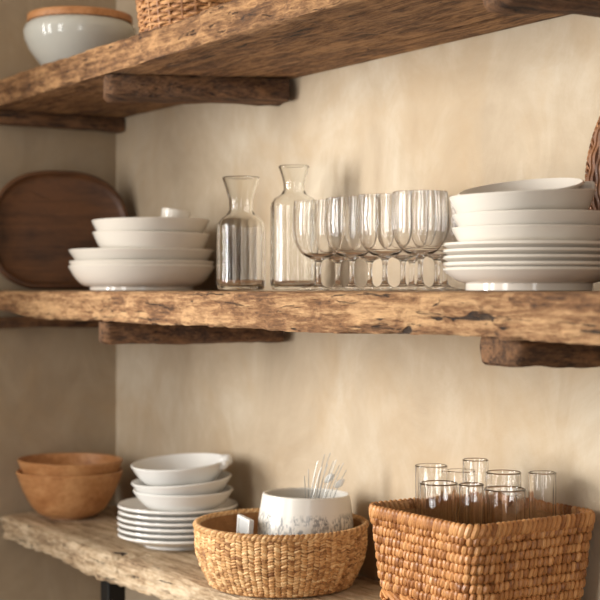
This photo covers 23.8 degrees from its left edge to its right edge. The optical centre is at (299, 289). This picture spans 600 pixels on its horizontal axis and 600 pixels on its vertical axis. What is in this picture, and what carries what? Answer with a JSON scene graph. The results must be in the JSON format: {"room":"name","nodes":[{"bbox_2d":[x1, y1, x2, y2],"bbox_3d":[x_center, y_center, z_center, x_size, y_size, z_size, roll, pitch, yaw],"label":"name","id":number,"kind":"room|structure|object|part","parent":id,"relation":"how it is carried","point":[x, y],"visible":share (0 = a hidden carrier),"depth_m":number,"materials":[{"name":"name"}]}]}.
{"room":"kitchen","nodes":[
{"label":"kitchen","id":0,"kind":"room"},
{"bbox_2d":[0,0,115,599],"bbox_3d":[-1.050,0.051,2.643,1.500,2.600,0.120,0,0,-33],"label":"wall","id":1,"kind":"structure","parent":0,"point":[58,384],"depth_m":2.91,"materials":[{"name":"paint"}]},
{"bbox_2d":[116,0,599,599],"bbox_3d":[0.825,0.051,1.236,0.120,2.600,4.520,0,0,-33],"label":"wall","id":2,"kind":"structure","parent":0,"point":[522,102],"depth_m":2.22,"materials":[{"name":"paint"}]},
{"bbox_2d":[0,505,381,599],"bbox_3d":[0.084,0.901,2.022,0.264,0.900,2.144,0,0,-33],"label":"wooden shelf","id":3,"kind":"object","parent":2,"relation":"attached to","point":[92,545],"visible":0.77,"depth_m":2.45,"materials":[{"name":"brown wood"}]},
{"bbox_2d":[16,467,122,519],"bbox_3d":[-0.457,0.404,2.823,0.210,0.094,0.210,0,0,-33],"label":"wooden bowl","id":4,"kind":"object","parent":3,"relation":"on","point":[53,497],"visible":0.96,"depth_m":2.75,"materials":[{"name":"brown wood"}]},
{"bbox_2d":[17,453,122,476],"bbox_3d":[-0.456,0.376,2.823,0.207,0.082,0.209,1,0,-33],"label":"wooden bowl","id":5,"kind":"object","parent":4,"relation":"in","point":[48,464],"visible":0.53,"depth_m":2.79,"materials":[{"name":"brown wood"}]},
{"bbox_3d":[-0.331,0.925,2.516,0.034,0.853,0.034,0,0,-33],"label":"post","id":6,"kind":"part","parent":3,"relation":"part of","materials":[{"name":"black metal"}]},
{"bbox_2d":[117,531,194,550],"bbox_3d":[-0.216,0.439,2.519,0.211,0.024,0.213,0,0,-33],"label":"plate","id":7,"kind":"object","parent":3,"relation":"on","point":[159,545],"visible":0.32,"depth_m":2.44,"materials":[{"name":"white ceramic"}]},
{"bbox_2d":[117,526,194,541],"bbox_3d":[-0.217,0.429,2.520,0.211,0.024,0.213,0,0,-30],"label":"plate","id":8,"kind":"object","parent":7,"relation":"on","point":[165,538],"visible":0.31,"depth_m":2.43,"materials":[{"name":"white ceramic"}]},
{"bbox_2d":[117,520,193,535],"bbox_3d":[-0.217,0.419,2.520,0.211,0.024,0.213,0,0,-22],"label":"plate","id":9,"kind":"object","parent":8,"relation":"on","point":[120,523],"visible":0.29,"depth_m":2.43,"materials":[{"name":"white ceramic"}]},
{"bbox_2d":[117,514,193,529],"bbox_3d":[-0.217,0.409,2.518,0.211,0.024,0.213,0,0,-24],"label":"plate","id":10,"kind":"object","parent":9,"relation":"on","point":[120,517],"visible":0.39,"depth_m":2.43,"materials":[{"name":"white ceramic"}]},
{"bbox_2d":[118,507,237,523],"bbox_3d":[-0.216,0.399,2.519,0.211,0.024,0.213,0,0,-24],"label":"plate","id":11,"kind":"object","parent":10,"relation":"on","point":[158,520],"visible":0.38,"depth_m":2.43,"materials":[{"name":"white ceramic"}]},
{"bbox_2d":[118,497,237,517],"bbox_3d":[-0.216,0.389,2.519,0.211,0.024,0.213,0,0,-43],"label":"plate","id":12,"kind":"object","parent":11,"relation":"on","point":[133,505],"visible":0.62,"depth_m":2.45,"materials":[{"name":"white ceramic"}]},
{"bbox_2d":[133,485,232,511],"bbox_3d":[-0.204,0.369,2.500,0.176,0.040,0.180,-1,0,-33],"label":"bowl","id":13,"kind":"object","parent":12,"relation":"on","point":[160,503],"visible":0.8,"depth_m":2.43,"materials":[{"name":"white ceramic"}]},
{"bbox_2d":[131,471,231,495],"bbox_3d":[-0.209,0.349,2.501,0.176,0.049,0.179,0,0,1],"label":"bowl","id":14,"kind":"object","parent":13,"relation":"on","point":[216,486],"visible":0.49,"depth_m":2.43,"materials":[{"name":"white ceramic"}]},
{"bbox_2d":[131,453,232,485],"bbox_3d":[-0.211,0.321,2.509,0.174,0.059,0.169,0,0,-41],"label":"bowl","id":15,"kind":"object","parent":14,"relation":"on","point":[186,468],"visible":0.84,"depth_m":2.47,"materials":[{"name":"white ceramic"}]},
{"bbox_2d":[193,508,368,597],"bbox_3d":[-0.029,0.402,2.184,0.271,0.096,0.271,0,0,8],"label":"round basket","id":16,"kind":"object","parent":3,"relation":"on","point":[231,562],"visible":0.92,"depth_m":2.08,"materials":[{"name":"wicker"}]},
{"bbox_2d":[236,514,253,533],"bbox_3d":[-0.086,0.395,2.163,0.015,0.098,0.060,0,0,-20],"label":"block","id":17,"kind":"object","parent":16,"relation":"in","point":[245,525],"visible":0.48,"depth_m":2.16,"materials":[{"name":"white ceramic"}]},
{"bbox_2d":[257,488,352,534],"bbox_3d":[0.008,0.378,2.185,0.149,0.131,0.149,1,-1,23],"label":"pot","id":18,"kind":"object","parent":16,"relation":"in","point":[283,511],"visible":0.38,"depth_m":2.13,"materials":[{"name":"white ceramic"}]},
{"bbox_2d":[304,454,345,498],"bbox_3d":[0.038,0.343,2.183,0.070,0.184,0.019,0,0,-7],"label":"stalks","id":19,"kind":"object","parent":18,"relation":"in","point":[329,477],"visible":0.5,"depth_m":2.18,"materials":[{"name":"grey plant"}]},
{"bbox_2d":[368,497,594,599],"bbox_3d":[0.232,0.364,1.834,0.220,0.171,0.226,0,0,-33],"label":"basket","id":20,"kind":"object","parent":3,"relation":"on","point":[419,557],"visible":0.91,"depth_m":1.75,"materials":[{"name":"wicker"}]},
{"bbox_2d":[415,463,447,513],"bbox_3d":[0.173,0.337,1.872,0.043,0.213,0.043,0,0,-33],"label":"tumbler","id":21,"kind":"object","parent":20,"relation":"in","point":[424,471],"visible":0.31,"depth_m":1.86,"materials":[{"name":"clear glass"}]},
{"bbox_2d":[419,480,457,522],"bbox_3d":[0.177,0.345,1.814,0.049,0.198,0.049,0,0,-33],"label":"tumbler","id":22,"kind":"object","parent":20,"relation":"in","point":[438,498],"visible":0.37,"depth_m":1.79,"materials":[{"name":"clear glass"}]},
{"bbox_2d":[447,468,462,522],"bbox_3d":[0.215,0.343,1.907,0.039,0.202,0.039,0,0,-33],"label":"tumbler","id":23,"kind":"object","parent":20,"relation":"in","point":[455,474],"visible":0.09,"depth_m":1.89,"materials":[{"name":"clear glass"}]},
{"bbox_2d":[458,482,483,525],"bbox_3d":[0.216,0.344,1.794,0.032,0.199,0.032,0,0,-33],"label":"tumbler","id":24,"kind":"object","parent":20,"relation":"in","point":[471,499],"visible":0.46,"depth_m":1.78,"materials":[{"name":"clear glass"}]},
{"bbox_2d":[462,458,488,487],"bbox_3d":[0.230,0.333,1.861,0.034,0.222,0.034,0,0,-33],"label":"tumbler","id":25,"kind":"object","parent":20,"relation":"in","point":[473,469],"visible":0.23,"depth_m":1.85,"materials":[{"name":"clear glass"}]},
{"bbox_2d":[485,470,521,486],"bbox_3d":[0.262,0.339,1.827,0.046,0.210,0.046,0,0,-33],"label":"tumbler","id":26,"kind":"object","parent":20,"relation":"in","point":[493,477],"visible":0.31,"depth_m":1.81,"materials":[{"name":"clear glass"}]},
{"bbox_2d":[483,486,525,524],"bbox_3d":[0.255,0.346,1.774,0.052,0.196,0.052,0,0,-33],"label":"tumbler","id":27,"kind":"object","parent":20,"relation":"in","point":[501,503],"visible":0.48,"depth_m":1.75,"materials":[{"name":"clear glass"}]},
{"bbox_2d":[528,470,556,518],"bbox_3d":[0.312,0.339,1.831,0.036,0.209,0.036,0,0,-33],"label":"tumbler","id":28,"kind":"object","parent":20,"relation":"in","point":[542,485],"visible":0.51,"depth_m":1.82,"materials":[{"name":"clear glass"}]},
{"bbox_2d":[0,0,599,132],"bbox_3d":[0.066,-0.357,2.014,0.312,0.100,2.150,0,0,-33],"label":"wooden shelf","id":29,"kind":"object","parent":2,"relation":"attached to","point":[245,52],"visible":1,"depth_m":2.18,"materials":[{"name":"brown wood"}]},
{"bbox_2d":[23,6,135,65],"bbox_3d":[-0.412,-0.461,2.664,0.210,0.106,0.210,0,0,-33],"label":"bowl","id":30,"kind":"object","parent":29,"relation":"on","point":[51,34],"visible":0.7,"depth_m":2.58,"materials":[{"name":"grey ceramic"}]},
{"bbox_3d":[-0.412,-0.506,2.664,0.196,0.015,0.196,0,0,-33],"label":"lid","id":31,"kind":"part","parent":30,"relation":"part of","materials":[{"name":"brown wood"}]},
{"bbox_2d":[135,0,231,32],"bbox_3d":[-0.158,-0.468,2.335,0.244,0.120,0.244,0,0,-12],"label":"wicker basket","id":32,"kind":"object","parent":29,"relation":"on","point":[151,14],"visible":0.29,"depth_m":2.25,"materials":[{"name":"wicker"}]},
{"bbox_2d":[0,291,599,367],"bbox_3d":[0.068,0.047,2.014,0.307,0.091,2.148,0,0,-33],"label":"wooden shelf","id":33,"kind":"object","parent":2,"relation":"attached to","point":[553,329],"visible":0.92,"depth_m":1.79,"materials":[{"name":"brown wood"}]},
{"bbox_2d":[0,170,128,288],"bbox_3d":[-0.480,-0.121,2.853,0.285,0.238,0.048,0,0,-20],"label":"serving board","id":34,"kind":"object","parent":33,"relation":"on","point":[44,215],"visible":0.77,"depth_m":2.84,"materials":[{"name":"brown wood"}]},
{"bbox_2d":[68,264,214,290],"bbox_3d":[-0.286,-0.022,2.576,0.265,0.045,0.265,0,0,-33],"label":"dish","id":35,"kind":"object","parent":33,"relation":"on","point":[99,277],"visible":1,"depth_m":2.48,"materials":[{"name":"white ceramic"}]},
{"bbox_2d":[69,260,214,264],"bbox_3d":[-0.286,-0.032,2.576,0.263,0.041,0.263,0,0,-33],"label":"dish","id":36,"kind":"object","parent":35,"relation":"on","point":[73,262],"visible":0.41,"depth_m":2.46,"materials":[{"name":"white ceramic"}]},
{"bbox_2d":[68,248,213,260],"bbox_3d":[-0.287,-0.052,2.577,0.263,0.041,0.263,0,0,-33],"label":"dish","id":37,"kind":"object","parent":36,"relation":"on","point":[81,253],"visible":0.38,"depth_m":2.47,"materials":[{"name":"white ceramic"}]},
{"bbox_2d":[92,231,209,248],"bbox_3d":[-0.266,-0.076,2.546,0.210,0.052,0.210,1,0,-33],"label":"soup bowl","id":38,"kind":"object","parent":37,"relation":"on","point":[104,239],"visible":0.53,"depth_m":2.46,"materials":[{"name":"white ceramic"}]},
{"bbox_2d":[92,217,208,232],"bbox_3d":[-0.267,-0.099,2.546,0.210,0.052,0.210,-1,0,-33],"label":"soup bowl","id":39,"kind":"object","parent":38,"relation":"on","point":[173,224],"visible":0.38,"depth_m":2.46,"materials":[{"name":"white ceramic"}]},
{"bbox_2d":[161,208,190,217],"bbox_3d":[-0.223,-0.117,2.556,0.054,0.062,0.062,0,0,-2],"label":"cup","id":40,"kind":"object","parent":39,"relation":"in","point":[165,212],"visible":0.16,"depth_m":2.53,"materials":[{"name":"white ceramic"}]},
{"bbox_2d":[216,176,265,289],"bbox_3d":[-0.094,-0.090,2.270,0.078,0.180,0.077,0,0,-43],"label":"carafe","id":41,"kind":"object","parent":33,"relation":"on","point":[240,243],"visible":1,"depth_m":2.24,"materials":[{"name":"clear glass"}]},
{"bbox_2d":[270,165,316,289],"bbox_3d":[-0.009,-0.099,2.259,0.075,0.197,0.074,0,0,37],"label":"carafe","id":42,"kind":"object","parent":33,"relation":"on","point":[290,269],"visible":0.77,"depth_m":2.23,"materials":[{"name":"clear glass"}]},
{"bbox_2d":[292,200,334,290],"bbox_3d":[0.026,-0.060,1.952,0.072,0.123,0.072,0,0,-33],"label":"wine glass","id":43,"kind":"object","parent":33,"relation":"on","point":[309,235],"visible":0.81,"depth_m":1.93,"materials":[{"name":"clear glass"}]},
{"bbox_2d":[328,253,346,288],"bbox_3d":[0.054,-0.060,2.049,0.072,0.123,0.072,0,0,-33],"label":"wine glass","id":44,"kind":"object","parent":33,"relation":"on","point":[335,258],"visible":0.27,"depth_m":2.04,"materials":[{"name":"clear glass"}]},
{"bbox_2d":[325,197,368,290],"bbox_3d":[0.069,-0.060,1.886,0.072,0.123,0.072,0,0,-33],"label":"wine glass","id":45,"kind":"object","parent":33,"relation":"on","point":[341,232],"visible":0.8,"depth_m":1.86,"materials":[{"name":"clear glass"}]},
{"bbox_2d":[360,253,379,288],"bbox_3d":[0.098,-0.060,1.983,0.072,0.123,0.072,0,0,-33],"label":"wine glass","id":46,"kind":"object","parent":33,"relation":"on","point":[369,258],"visible":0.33,"depth_m":1.98,"materials":[{"name":"clear glass"}]},
{"bbox_2d":[357,193,402,290],"bbox_3d":[0.109,-0.060,1.824,0.072,0.123,0.072,0,0,-33],"label":"wine glass","id":47,"kind":"object","parent":33,"relation":"on","point":[374,228],"visible":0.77,"depth_m":1.80,"materials":[{"name":"clear glass"}]},
{"bbox_2d":[393,251,413,288],"bbox_3d":[0.139,-0.060,1.919,0.072,0.123,0.072,0,0,-33],"label":"wine glass","id":48,"kind":"object","parent":33,"relation":"on","point":[402,257],"visible":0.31,"depth_m":1.91,"materials":[{"name":"clear glass"}]},
{"bbox_2d":[407,257,416,286],"bbox_3d":[0.159,-0.060,2.025,0.072,0.123,0.072,0,0,-33],"label":"wine glass","id":49,"kind":"object","parent":33,"relation":"on","point":[413,260],"visible":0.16,"depth_m":2.02,"materials":[{"name":"clear glass"}]},
{"bbox_2d":[391,190,449,290],"bbox_3d":[0.149,-0.060,1.762,0.072,0.123,0.072,0,0,-33],"label":"wine glass","id":50,"kind":"object","parent":33,"relation":"on","point":[420,219],"visible":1,"depth_m":1.73,"materials":[{"name":"clear glass"}]},
{"bbox_2d":[427,195,458,290],"bbox_3d":[0.179,-0.060,1.857,0.072,0.123,0.072,0,0,-33],"label":"wine glass","id":51,"kind":"object","parent":33,"relation":"on","point":[437,256],"visible":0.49,"depth_m":1.84,"materials":[{"name":"clear glass"}]},
{"bbox_2d":[441,259,465,290],"bbox_3d":[0.200,-0.060,1.962,0.072,0.123,0.072,0,0,-33],"label":"wine glass","id":52,"kind":"object","parent":33,"relation":"on","point":[444,280],"visible":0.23,"depth_m":1.96,"materials":[{"name":"clear glass"}]},
{"bbox_2d":[443,266,599,290],"bbox_3d":[0.270,-0.013,1.679,0.203,0.028,0.203,0,0,-33],"label":"dinner plate","id":53,"kind":"object","parent":33,"relation":"on","point":[488,278],"visible":1,"depth_m":1.60,"materials":[{"name":"white ceramic"}]},
{"bbox_2d":[443,261,599,266],"bbox_3d":[0.270,-0.022,1.679,0.203,0.020,0.203,0,0,-33],"label":"dinner plate","id":54,"kind":"object","parent":53,"relation":"on","point":[466,263],"visible":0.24,"depth_m":1.59,"materials":[{"name":"white ceramic"}]},
{"bbox_2d":[443,254,599,261],"bbox_3d":[0.270,-0.030,1.679,0.203,0.020,0.203,0,0,-33],"label":"dinner plate","id":55,"kind":"object","parent":54,"relation":"on","point":[481,257],"visible":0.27,"depth_m":1.59,"materials":[{"name":"white ceramic"}]},
{"bbox_2d":[442,247,599,255],"bbox_3d":[0.270,-0.038,1.679,0.203,0.020,0.203,0,0,-33],"label":"dinner plate","id":56,"kind":"object","parent":55,"relation":"on","point":[493,250],"visible":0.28,"depth_m":1.59,"materials":[{"name":"white ceramic"}]},
{"bbox_2d":[443,240,599,248],"bbox_3d":[0.271,-0.045,1.679,0.203,0.020,0.203,0,0,-33],"label":"dinner plate","id":57,"kind":"object","parent":56,"relation":"on","point":[505,243],"visible":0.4,"depth_m":1.59,"materials":[{"name":"white ceramic"}]},
{"bbox_2d":[452,224,599,241],"bbox_3d":[0.272,-0.058,1.677,0.184,0.030,0.184,0,0,-33],"label":"serving bowl","id":58,"kind":"object","parent":57,"relation":"on","point":[510,231],"visible":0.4,"depth_m":1.60,"materials":[{"name":"white ceramic"}]},
{"bbox_2d":[452,209,599,226],"bbox_3d":[0.272,-0.075,1.676,0.184,0.030,0.184,0,0,-33],"label":"serving bowl","id":59,"kind":"object","parent":58,"relation":"on","point":[538,216],"visible":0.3,"depth_m":1.60,"materials":[{"name":"white ceramic"}]},
{"bbox_2d":[449,181,595,213],"bbox_3d":[0.262,-0.102,1.678,0.171,0.056,0.171,0,0,45],"label":"serving bowl","id":60,"kind":"object","parent":59,"relation":"on","point":[581,198],"visible":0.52,"depth_m":1.61,"materials":[{"name":"white ceramic"}]},
{"bbox_2d":[458,178,584,194],"bbox_3d":[0.260,-0.112,1.675,0.148,0.048,0.146,0,0,10],"label":"serving bowl","id":61,"kind":"object","parent":60,"relation":"on","point":[545,183],"visible":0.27,"depth_m":1.73,"materials":[{"name":"white ceramic"}]},
{"bbox_2d":[585,116,599,209],"bbox_3d":[0.443,-0.152,1.665,0.050,0.299,0.302,0,0,-33],"label":"woven tray","id":62,"kind":"object","parent":33,"relation":"on","point":[592,170],"visible":0.6,"depth_m":1.78,"materials":[{"name":"wicker"}]}
]}

